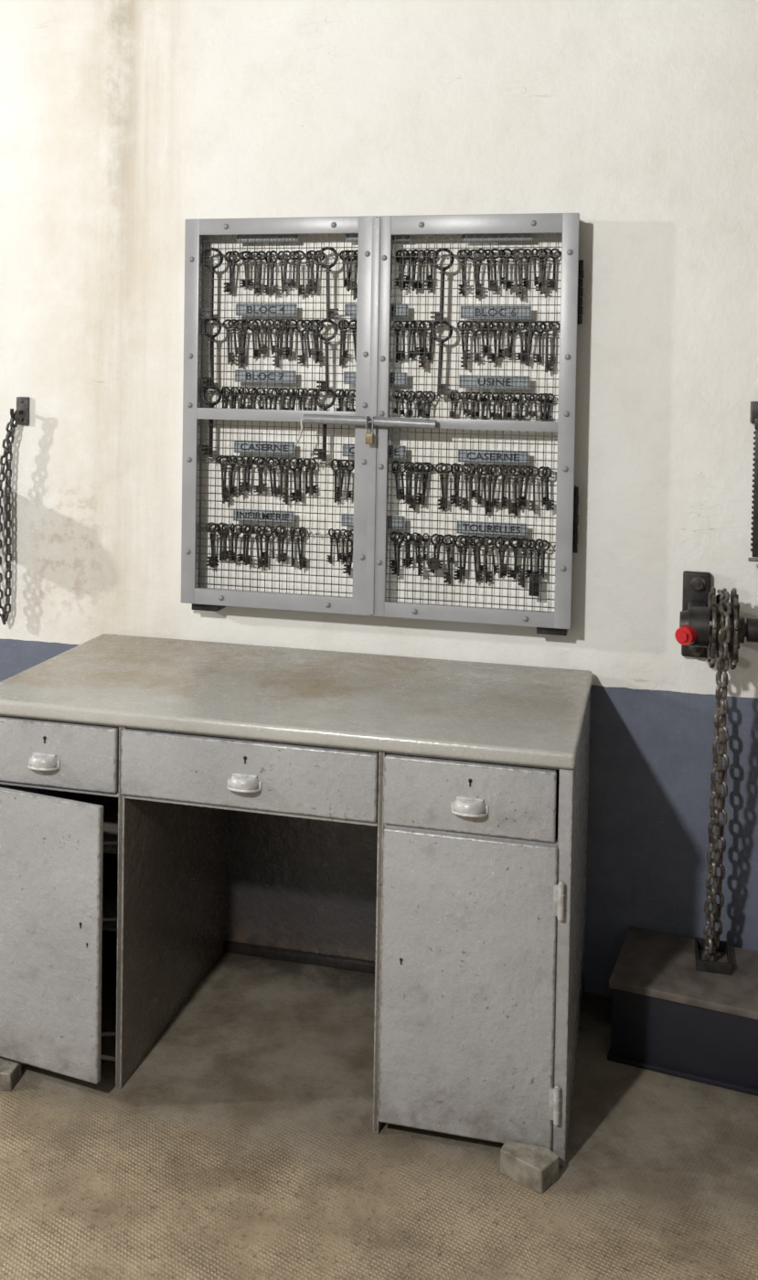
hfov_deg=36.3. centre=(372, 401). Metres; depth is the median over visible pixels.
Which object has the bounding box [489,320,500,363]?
key
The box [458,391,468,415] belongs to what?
key
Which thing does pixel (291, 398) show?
key
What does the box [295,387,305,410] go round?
key
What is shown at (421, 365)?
key
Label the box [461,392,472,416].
key
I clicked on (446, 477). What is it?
key
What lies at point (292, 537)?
key
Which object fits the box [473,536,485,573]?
key
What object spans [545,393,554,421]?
key
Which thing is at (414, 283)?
key
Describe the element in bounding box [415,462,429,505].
key
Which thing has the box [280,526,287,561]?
key
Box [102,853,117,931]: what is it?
shelf
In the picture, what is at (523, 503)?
key
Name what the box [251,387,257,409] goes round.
key
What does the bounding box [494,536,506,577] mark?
key
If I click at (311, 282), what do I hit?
key
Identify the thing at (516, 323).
key
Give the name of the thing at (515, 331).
key
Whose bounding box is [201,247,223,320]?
key
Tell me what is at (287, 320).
key
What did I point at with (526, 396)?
key
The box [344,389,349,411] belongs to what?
key
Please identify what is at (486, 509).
key
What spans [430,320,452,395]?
key
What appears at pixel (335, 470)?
key
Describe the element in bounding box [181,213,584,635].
upper cabinet
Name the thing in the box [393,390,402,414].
key
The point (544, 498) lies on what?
key
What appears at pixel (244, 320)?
key
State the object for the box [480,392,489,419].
key
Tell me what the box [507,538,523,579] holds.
key
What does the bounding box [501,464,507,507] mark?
key
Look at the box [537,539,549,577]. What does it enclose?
key
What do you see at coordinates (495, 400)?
key
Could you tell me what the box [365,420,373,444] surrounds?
padlock
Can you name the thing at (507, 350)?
key
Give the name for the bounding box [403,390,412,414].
key
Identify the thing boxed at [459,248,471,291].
key
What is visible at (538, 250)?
key
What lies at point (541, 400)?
key
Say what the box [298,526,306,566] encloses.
key
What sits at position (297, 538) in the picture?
key
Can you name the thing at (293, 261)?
key
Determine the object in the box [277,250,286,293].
key
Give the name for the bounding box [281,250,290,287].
key
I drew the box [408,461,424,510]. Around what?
key
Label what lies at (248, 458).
key
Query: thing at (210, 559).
key
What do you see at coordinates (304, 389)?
key
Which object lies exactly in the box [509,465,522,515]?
key
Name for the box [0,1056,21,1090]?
concrete block
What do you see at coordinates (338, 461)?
key
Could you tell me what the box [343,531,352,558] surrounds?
key
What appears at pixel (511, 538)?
key
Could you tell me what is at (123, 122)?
wall
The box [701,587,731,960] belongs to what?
chain
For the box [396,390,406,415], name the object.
key
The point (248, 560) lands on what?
key
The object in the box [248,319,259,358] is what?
key
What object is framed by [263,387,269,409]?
key
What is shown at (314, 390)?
key
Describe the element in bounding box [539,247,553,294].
key
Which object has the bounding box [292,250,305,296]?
key
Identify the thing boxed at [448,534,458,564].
key
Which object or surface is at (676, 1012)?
plinth
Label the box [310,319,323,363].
key
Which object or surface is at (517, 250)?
key
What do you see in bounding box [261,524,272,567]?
key
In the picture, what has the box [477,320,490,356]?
key
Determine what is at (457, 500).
key
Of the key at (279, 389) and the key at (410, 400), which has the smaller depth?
the key at (410, 400)
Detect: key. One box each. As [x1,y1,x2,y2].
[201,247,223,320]
[202,318,221,389]
[202,384,221,457]
[204,522,218,567]
[207,522,219,567]
[215,456,228,495]
[217,522,225,560]
[219,456,232,503]
[221,387,230,408]
[221,388,225,408]
[222,319,234,362]
[222,522,230,559]
[223,251,235,293]
[224,250,239,292]
[227,319,242,355]
[228,455,236,495]
[229,522,234,558]
[229,523,243,562]
[231,387,239,408]
[231,388,234,408]
[233,319,245,367]
[233,456,244,496]
[236,523,250,562]
[238,251,249,287]
[239,387,245,406]
[239,387,248,408]
[240,455,250,490]
[241,250,253,287]
[241,319,248,363]
[244,524,253,565]
[245,457,253,491]
[246,387,255,408]
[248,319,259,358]
[249,251,261,294]
[251,319,266,355]
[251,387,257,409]
[252,524,263,568]
[253,250,266,289]
[253,456,264,493]
[256,387,265,409]
[256,456,266,492]
[256,526,266,559]
[261,319,270,352]
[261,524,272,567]
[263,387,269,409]
[264,250,272,294]
[264,319,278,354]
[266,388,277,409]
[266,458,277,495]
[267,250,277,294]
[267,458,282,495]
[271,388,279,409]
[271,527,275,558]
[272,319,282,367]
[275,525,285,563]
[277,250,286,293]
[277,388,284,409]
[277,458,284,495]
[278,319,285,356]
[278,388,288,409]
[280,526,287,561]
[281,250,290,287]
[282,458,290,503]
[284,319,297,356]
[285,319,289,359]
[286,388,295,409]
[288,250,299,287]
[288,457,299,501]
[289,388,299,410]
[289,526,294,565]
[291,528,305,569]
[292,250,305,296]
[295,319,307,364]
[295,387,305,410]
[296,458,302,501]
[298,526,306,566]
[300,319,315,357]
[301,388,308,410]
[303,458,310,493]
[305,250,311,294]
[307,250,318,287]
[307,320,322,357]
[307,388,316,410]
[307,458,317,494]
[308,250,324,293]
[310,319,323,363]
[312,389,317,410]
[313,387,335,461]
[315,319,337,393]
[317,247,338,320]
[326,528,335,564]
[330,459,340,502]
[332,529,342,561]
[334,389,343,411]
[334,458,350,493]
[336,459,342,497]
[338,320,345,366]
[338,389,344,411]
[338,528,348,564]
[339,250,349,287]
[341,249,353,291]
[341,320,349,359]
[342,529,353,575]
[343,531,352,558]
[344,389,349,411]
[344,460,354,499]
[346,249,357,290]
[347,389,355,411]
[348,320,355,360]
[352,249,358,299]
[354,320,356,362]
[389,531,399,567]
[391,532,404,575]
[392,320,403,362]
[392,460,402,499]
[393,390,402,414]
[394,249,405,287]
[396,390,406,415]
[396,461,406,501]
[397,320,408,359]
[399,249,409,290]
[402,532,410,566]
[403,249,415,284]
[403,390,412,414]
[404,461,411,502]
[405,320,415,359]
[405,390,415,417]
[405,533,413,565]
[406,461,415,505]
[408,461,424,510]
[410,320,420,357]
[411,249,420,290]
[411,532,422,563]
[413,390,421,411]
[415,320,426,356]
[415,390,425,417]
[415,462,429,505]
[416,249,426,289]
[416,462,434,501]
[416,533,423,575]
[418,320,431,368]
[420,391,430,413]
[422,248,432,284]
[422,533,428,561]
[424,249,437,291]
[424,390,436,417]
[426,322,434,362]
[427,533,440,573]
[430,248,454,324]
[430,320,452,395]
[434,462,446,510]
[436,534,444,567]
[440,463,453,508]
[440,533,454,584]
[448,391,454,418]
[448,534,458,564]
[449,462,459,503]
[450,391,460,418]
[454,463,463,505]
[454,534,467,581]
[456,535,472,575]
[457,249,467,295]
[457,320,470,358]
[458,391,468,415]
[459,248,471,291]
[460,320,472,369]
[460,463,471,510]
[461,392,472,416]
[467,249,482,298]
[467,463,477,498]
[467,535,482,582]
[468,392,477,417]
[469,320,479,362]
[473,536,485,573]
[474,248,487,293]
[474,392,480,417]
[476,464,482,504]
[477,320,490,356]
[477,464,491,514]
[480,320,493,352]
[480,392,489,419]
[480,536,492,583]
[482,248,494,286]
[484,392,494,417]
[484,464,496,511]
[486,537,499,575]
[488,248,501,291]
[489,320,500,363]
[490,392,500,419]
[490,464,501,507]
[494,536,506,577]
[496,392,504,419]
[497,248,505,285]
[497,321,503,358]
[500,392,511,419]
[500,537,510,572]
[501,248,513,290]
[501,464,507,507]
[502,465,515,514]
[503,320,511,358]
[504,321,517,357]
[506,392,515,418]
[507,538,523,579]
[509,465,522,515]
[509,537,522,574]
[510,248,521,295]
[512,248,527,298]
[513,321,527,361]
[513,392,522,420]
[517,537,532,587]
[518,393,527,420]
[518,465,533,507]
[518,466,527,510]
[521,321,537,365]
[522,248,531,287]
[522,321,529,356]
[523,393,534,416]
[524,539,535,577]
[528,466,539,512]
[529,393,540,417]
[531,248,538,286]
[533,321,545,363]
[533,538,543,574]
[534,248,547,290]
[536,393,546,417]
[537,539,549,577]
[538,466,547,506]
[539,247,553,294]
[539,321,554,372]
[540,393,550,421]
[542,466,554,511]
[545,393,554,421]
[547,248,560,289]
[548,321,560,363]
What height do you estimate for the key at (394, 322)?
0.104 m
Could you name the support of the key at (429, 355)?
hanging from the upper cabinet
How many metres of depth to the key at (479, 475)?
2.76 m
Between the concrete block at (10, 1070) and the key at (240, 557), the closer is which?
the concrete block at (10, 1070)
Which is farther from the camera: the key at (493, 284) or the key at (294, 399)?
the key at (294, 399)
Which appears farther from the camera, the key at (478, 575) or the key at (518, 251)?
the key at (478, 575)
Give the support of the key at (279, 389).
hanging from the upper cabinet
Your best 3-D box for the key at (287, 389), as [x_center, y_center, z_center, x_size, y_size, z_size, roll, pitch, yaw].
[-0.218,-0.001,2.864,0.028,0.065,0.009,0,2,-19]
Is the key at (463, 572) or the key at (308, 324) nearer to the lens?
the key at (463, 572)
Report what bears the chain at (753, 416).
attached to the wall
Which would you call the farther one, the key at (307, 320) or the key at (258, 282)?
the key at (258, 282)
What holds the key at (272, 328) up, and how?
hanging from the upper cabinet
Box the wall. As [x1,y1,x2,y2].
[0,0,757,995]
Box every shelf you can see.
[53,790,118,853]
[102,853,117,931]
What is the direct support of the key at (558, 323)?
hanging from the upper cabinet
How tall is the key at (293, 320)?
0.094 m
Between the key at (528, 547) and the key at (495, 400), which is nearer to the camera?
the key at (528, 547)
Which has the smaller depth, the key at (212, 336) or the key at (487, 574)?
the key at (487, 574)
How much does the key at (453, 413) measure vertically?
0.066 m
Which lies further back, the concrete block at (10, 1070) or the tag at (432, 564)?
the tag at (432, 564)
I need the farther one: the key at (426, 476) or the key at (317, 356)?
the key at (317, 356)
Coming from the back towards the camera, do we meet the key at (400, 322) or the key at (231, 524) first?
the key at (231, 524)
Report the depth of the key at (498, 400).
2.73 m
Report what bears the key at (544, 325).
hanging from the upper cabinet
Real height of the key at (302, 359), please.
0.113 m
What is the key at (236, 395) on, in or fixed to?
hanging from the upper cabinet
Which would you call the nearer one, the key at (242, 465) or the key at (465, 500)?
the key at (465, 500)
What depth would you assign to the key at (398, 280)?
2.80 m
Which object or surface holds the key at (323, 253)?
hanging from the upper cabinet
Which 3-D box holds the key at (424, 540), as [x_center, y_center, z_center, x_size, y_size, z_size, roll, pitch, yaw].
[0.129,0.352,2.799,0.020,0.067,0.008,-1,2,-45]
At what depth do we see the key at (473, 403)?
2.76 m
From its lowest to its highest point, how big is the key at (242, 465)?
0.089 m
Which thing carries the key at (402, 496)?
hanging from the upper cabinet
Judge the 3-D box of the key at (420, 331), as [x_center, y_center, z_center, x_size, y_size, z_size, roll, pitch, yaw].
[0.118,-0.153,2.793,0.032,0.088,0.010,0,2,-16]
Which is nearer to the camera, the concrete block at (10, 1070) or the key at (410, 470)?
the concrete block at (10, 1070)
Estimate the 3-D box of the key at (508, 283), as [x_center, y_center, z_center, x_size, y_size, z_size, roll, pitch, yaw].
[0.318,-0.312,2.727,0.034,0.100,0.010,0,2,-22]
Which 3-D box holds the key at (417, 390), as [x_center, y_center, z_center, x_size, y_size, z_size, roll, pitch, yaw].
[0.111,0.002,2.795,0.024,0.056,0.008,-2,2,-23]
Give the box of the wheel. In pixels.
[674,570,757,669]
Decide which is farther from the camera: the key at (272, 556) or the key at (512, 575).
the key at (272, 556)
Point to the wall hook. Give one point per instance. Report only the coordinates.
(22, 402)
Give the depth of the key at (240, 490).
2.90 m
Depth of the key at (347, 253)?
2.82 m
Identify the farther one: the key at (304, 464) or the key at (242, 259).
the key at (242, 259)
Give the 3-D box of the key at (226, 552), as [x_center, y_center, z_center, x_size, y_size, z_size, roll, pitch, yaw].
[-0.369,0.352,2.909,0.029,0.091,0.010,1,1,36]
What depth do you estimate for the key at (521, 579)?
2.74 m
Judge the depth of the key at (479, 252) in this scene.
2.75 m
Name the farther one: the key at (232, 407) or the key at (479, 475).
the key at (232, 407)
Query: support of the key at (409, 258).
hanging from the upper cabinet
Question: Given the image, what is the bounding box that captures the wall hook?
[10,396,29,425]
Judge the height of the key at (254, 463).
0.094 m
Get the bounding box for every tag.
[426,544,440,570]
[528,544,539,596]
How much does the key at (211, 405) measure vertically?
0.182 m
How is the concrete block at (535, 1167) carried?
on the floor
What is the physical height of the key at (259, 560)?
0.110 m
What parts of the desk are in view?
panel, handle, door, drawer, panel, pedestal panel, handle, drawer, frame rail, rail, pedestal panel, panel, door, handle, drawer, panel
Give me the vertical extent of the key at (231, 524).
0.092 m
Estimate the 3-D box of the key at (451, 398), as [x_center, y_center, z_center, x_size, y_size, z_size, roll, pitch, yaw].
[0.192,0.008,2.778,0.008,0.065,0.020,0,3,-23]
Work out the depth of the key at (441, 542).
2.77 m
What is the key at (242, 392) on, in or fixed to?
hanging from the upper cabinet
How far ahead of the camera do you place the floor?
2.14 m
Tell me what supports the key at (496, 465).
hanging from the upper cabinet
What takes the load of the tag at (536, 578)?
hanging from the upper cabinet
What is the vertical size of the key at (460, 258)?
0.110 m
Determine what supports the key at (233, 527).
hanging from the upper cabinet
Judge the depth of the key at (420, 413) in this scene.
2.78 m
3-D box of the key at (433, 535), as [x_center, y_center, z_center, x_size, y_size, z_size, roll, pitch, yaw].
[0.151,0.367,2.791,0.033,0.096,0.009,0,2,-23]
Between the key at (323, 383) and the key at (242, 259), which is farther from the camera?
the key at (242, 259)
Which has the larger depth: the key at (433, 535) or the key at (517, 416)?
the key at (433, 535)
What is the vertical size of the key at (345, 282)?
0.091 m
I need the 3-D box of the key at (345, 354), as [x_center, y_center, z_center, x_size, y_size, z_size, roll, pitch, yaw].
[-0.067,-0.152,2.827,0.010,0.097,0.031,0,2,-25]
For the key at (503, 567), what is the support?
hanging from the upper cabinet
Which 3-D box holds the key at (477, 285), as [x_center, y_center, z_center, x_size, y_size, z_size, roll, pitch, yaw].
[0.257,-0.310,2.741,0.031,0.106,0.010,2,2,26]
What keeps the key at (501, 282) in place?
hanging from the upper cabinet
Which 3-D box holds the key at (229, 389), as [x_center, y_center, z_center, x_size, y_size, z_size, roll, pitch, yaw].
[-0.368,-0.001,2.902,0.030,0.072,0.009,2,2,23]
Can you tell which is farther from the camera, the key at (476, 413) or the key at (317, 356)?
the key at (317, 356)
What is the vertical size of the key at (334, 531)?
0.080 m
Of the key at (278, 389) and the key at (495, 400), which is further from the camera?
the key at (278, 389)
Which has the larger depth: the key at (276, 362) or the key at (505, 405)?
the key at (276, 362)
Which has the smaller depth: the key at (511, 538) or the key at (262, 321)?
the key at (511, 538)
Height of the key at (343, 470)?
0.088 m
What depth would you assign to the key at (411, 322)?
2.78 m
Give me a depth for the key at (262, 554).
2.89 m
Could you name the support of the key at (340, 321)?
hanging from the upper cabinet
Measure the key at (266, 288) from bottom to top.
0.109 m
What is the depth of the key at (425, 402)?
2.79 m
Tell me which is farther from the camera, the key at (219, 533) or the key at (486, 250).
the key at (219, 533)
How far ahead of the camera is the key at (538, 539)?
2.73 m
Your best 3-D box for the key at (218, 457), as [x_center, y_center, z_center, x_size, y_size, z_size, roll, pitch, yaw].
[-0.379,0.189,2.920,0.031,0.108,0.010,-1,2,-4]
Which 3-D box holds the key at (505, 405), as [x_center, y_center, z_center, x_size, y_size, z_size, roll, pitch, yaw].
[0.318,0.011,2.744,0.028,0.064,0.009,1,2,-1]
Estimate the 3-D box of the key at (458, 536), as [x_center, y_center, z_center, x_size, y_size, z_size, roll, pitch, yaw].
[0.213,0.376,2.779,0.033,0.112,0.011,-1,2,-18]
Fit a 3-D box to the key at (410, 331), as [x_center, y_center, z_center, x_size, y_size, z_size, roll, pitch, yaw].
[0.092,-0.150,2.797,0.028,0.095,0.009,0,2,-25]
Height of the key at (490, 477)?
0.114 m
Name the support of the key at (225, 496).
hanging from the upper cabinet
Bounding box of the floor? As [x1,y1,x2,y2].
[0,951,757,1279]
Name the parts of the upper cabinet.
name plate, name plate, name plate, name plate, name plate, cabinet door, name plate, name plate, name plate, name plate, name plate, hook rail, hook rail, hook rail, hook rail, hook rail, cabinet door, name plate, name plate, name plate, name plate, name plate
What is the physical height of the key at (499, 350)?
0.090 m
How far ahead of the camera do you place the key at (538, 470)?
2.72 m
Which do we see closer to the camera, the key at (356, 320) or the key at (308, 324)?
the key at (356, 320)
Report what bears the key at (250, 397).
hanging from the upper cabinet
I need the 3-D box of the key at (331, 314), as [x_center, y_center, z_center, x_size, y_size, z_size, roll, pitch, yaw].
[-0.108,-0.287,2.812,0.053,0.182,0.015,0,1,19]
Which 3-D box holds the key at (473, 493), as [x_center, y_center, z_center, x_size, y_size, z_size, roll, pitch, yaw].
[0.238,0.191,2.760,0.029,0.084,0.009,0,2,-18]
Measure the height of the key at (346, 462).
0.097 m
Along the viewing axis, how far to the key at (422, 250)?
2.79 m
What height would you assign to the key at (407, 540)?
0.080 m
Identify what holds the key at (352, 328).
hanging from the upper cabinet
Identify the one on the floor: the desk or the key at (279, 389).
the desk
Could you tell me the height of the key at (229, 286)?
0.105 m
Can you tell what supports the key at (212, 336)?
hanging from the upper cabinet
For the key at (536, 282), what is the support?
hanging from the upper cabinet
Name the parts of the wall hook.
hook arm, hook plate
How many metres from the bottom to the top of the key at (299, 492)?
0.107 m
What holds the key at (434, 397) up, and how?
hanging from the upper cabinet
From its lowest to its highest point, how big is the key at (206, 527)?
0.117 m
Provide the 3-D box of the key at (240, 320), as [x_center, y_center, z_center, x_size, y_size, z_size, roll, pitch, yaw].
[-0.332,-0.146,2.901,0.035,0.121,0.011,1,2,-14]
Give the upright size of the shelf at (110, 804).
0.008 m
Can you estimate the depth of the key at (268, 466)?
2.88 m
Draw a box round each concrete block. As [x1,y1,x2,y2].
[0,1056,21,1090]
[500,1140,559,1193]
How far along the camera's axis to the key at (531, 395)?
2.72 m
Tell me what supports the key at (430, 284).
hanging from the upper cabinet
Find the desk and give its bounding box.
[0,633,592,1166]
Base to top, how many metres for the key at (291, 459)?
0.112 m
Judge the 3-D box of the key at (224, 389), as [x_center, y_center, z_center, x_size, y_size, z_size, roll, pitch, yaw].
[-0.376,-0.001,2.915,0.009,0.073,0.031,0,2,-23]
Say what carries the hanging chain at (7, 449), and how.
hanging from the wall hook
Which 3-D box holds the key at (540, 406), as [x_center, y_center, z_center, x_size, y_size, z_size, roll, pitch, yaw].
[0.399,0.011,2.725,0.028,0.061,0.008,1,2,-4]
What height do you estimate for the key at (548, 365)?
0.121 m
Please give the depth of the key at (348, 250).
2.82 m
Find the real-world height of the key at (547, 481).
0.104 m
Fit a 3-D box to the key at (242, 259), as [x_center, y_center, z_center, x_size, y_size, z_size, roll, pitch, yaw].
[-0.320,-0.331,2.891,0.030,0.091,0.009,0,2,-20]
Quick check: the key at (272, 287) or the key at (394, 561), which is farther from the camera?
the key at (272, 287)
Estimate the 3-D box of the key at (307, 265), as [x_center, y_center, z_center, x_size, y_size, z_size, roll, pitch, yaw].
[-0.159,-0.319,2.855,0.010,0.108,0.031,0,2,-37]
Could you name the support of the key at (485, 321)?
hanging from the upper cabinet
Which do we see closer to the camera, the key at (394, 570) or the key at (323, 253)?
the key at (394, 570)
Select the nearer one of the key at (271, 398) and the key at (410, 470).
the key at (410, 470)
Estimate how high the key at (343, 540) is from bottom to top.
0.086 m
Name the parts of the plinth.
lid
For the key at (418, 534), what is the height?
0.101 m
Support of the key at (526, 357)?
hanging from the upper cabinet
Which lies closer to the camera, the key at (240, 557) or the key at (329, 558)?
the key at (329, 558)
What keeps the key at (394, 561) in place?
hanging from the upper cabinet
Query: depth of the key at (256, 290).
2.89 m
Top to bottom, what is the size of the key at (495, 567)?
0.089 m
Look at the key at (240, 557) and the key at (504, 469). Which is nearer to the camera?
the key at (504, 469)
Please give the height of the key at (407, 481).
0.100 m
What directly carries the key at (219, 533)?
hanging from the upper cabinet
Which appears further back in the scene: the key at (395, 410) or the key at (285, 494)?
the key at (285, 494)
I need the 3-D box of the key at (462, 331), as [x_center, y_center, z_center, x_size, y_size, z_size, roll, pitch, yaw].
[0.218,-0.146,2.764,0.036,0.096,0.010,2,2,25]
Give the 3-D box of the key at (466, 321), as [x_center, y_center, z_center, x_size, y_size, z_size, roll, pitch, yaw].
[0.226,-0.136,2.755,0.034,0.116,0.010,4,3,38]
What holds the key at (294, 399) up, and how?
hanging from the upper cabinet
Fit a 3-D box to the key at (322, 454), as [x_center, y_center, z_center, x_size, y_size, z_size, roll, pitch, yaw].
[-0.117,0.055,2.822,0.053,0.182,0.015,1,2,9]
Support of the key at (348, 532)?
hanging from the upper cabinet
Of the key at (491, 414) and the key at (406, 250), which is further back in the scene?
the key at (406, 250)
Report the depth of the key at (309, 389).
2.86 m
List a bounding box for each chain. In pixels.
[0,409,19,624]
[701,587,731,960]
[747,401,757,562]
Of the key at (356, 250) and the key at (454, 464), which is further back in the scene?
the key at (356, 250)
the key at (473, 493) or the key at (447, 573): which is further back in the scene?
the key at (447, 573)
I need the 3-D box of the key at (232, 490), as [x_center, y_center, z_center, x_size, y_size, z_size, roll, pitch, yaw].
[-0.352,0.187,2.914,0.028,0.103,0.010,2,2,34]
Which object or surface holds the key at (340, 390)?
hanging from the upper cabinet
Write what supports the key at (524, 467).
hanging from the upper cabinet
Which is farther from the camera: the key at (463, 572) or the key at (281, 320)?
the key at (281, 320)
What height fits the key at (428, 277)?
0.084 m
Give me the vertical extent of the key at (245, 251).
0.090 m
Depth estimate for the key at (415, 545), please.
2.81 m
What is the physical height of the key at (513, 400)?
0.062 m
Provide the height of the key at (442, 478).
0.116 m
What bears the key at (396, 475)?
hanging from the upper cabinet
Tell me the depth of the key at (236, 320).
2.89 m
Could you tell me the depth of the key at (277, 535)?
2.88 m
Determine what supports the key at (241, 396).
hanging from the upper cabinet
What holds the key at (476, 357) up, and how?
hanging from the upper cabinet
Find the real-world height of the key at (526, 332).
0.089 m
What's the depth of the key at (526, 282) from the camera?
2.73 m
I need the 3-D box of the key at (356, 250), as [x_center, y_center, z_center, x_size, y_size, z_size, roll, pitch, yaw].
[-0.038,-0.309,2.813,0.011,0.121,0.035,0,2,-24]
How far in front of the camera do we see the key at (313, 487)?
2.85 m
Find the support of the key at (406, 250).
hanging from the upper cabinet
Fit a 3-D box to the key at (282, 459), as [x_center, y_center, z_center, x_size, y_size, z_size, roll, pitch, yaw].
[-0.227,0.187,2.880,0.011,0.097,0.031,0,0,-31]
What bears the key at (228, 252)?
hanging from the upper cabinet
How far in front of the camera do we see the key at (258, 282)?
2.87 m
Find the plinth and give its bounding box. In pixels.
[607,927,757,1096]
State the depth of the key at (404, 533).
2.81 m
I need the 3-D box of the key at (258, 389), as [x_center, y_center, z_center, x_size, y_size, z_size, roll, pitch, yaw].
[-0.280,-0.004,2.889,0.027,0.062,0.008,4,3,30]
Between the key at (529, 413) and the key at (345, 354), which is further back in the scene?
the key at (345, 354)
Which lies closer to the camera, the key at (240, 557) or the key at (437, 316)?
the key at (437, 316)
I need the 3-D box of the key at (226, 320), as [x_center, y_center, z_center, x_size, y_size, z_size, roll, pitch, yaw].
[-0.362,-0.152,2.908,0.032,0.111,0.010,0,1,20]
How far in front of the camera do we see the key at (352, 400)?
2.82 m
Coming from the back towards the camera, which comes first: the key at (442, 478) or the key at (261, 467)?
the key at (261, 467)
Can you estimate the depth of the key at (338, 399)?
2.84 m
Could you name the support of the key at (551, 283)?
hanging from the upper cabinet
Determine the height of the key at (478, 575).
0.113 m
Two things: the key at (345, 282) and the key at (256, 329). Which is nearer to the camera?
the key at (345, 282)
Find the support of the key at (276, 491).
hanging from the upper cabinet
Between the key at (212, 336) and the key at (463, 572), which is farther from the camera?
the key at (212, 336)

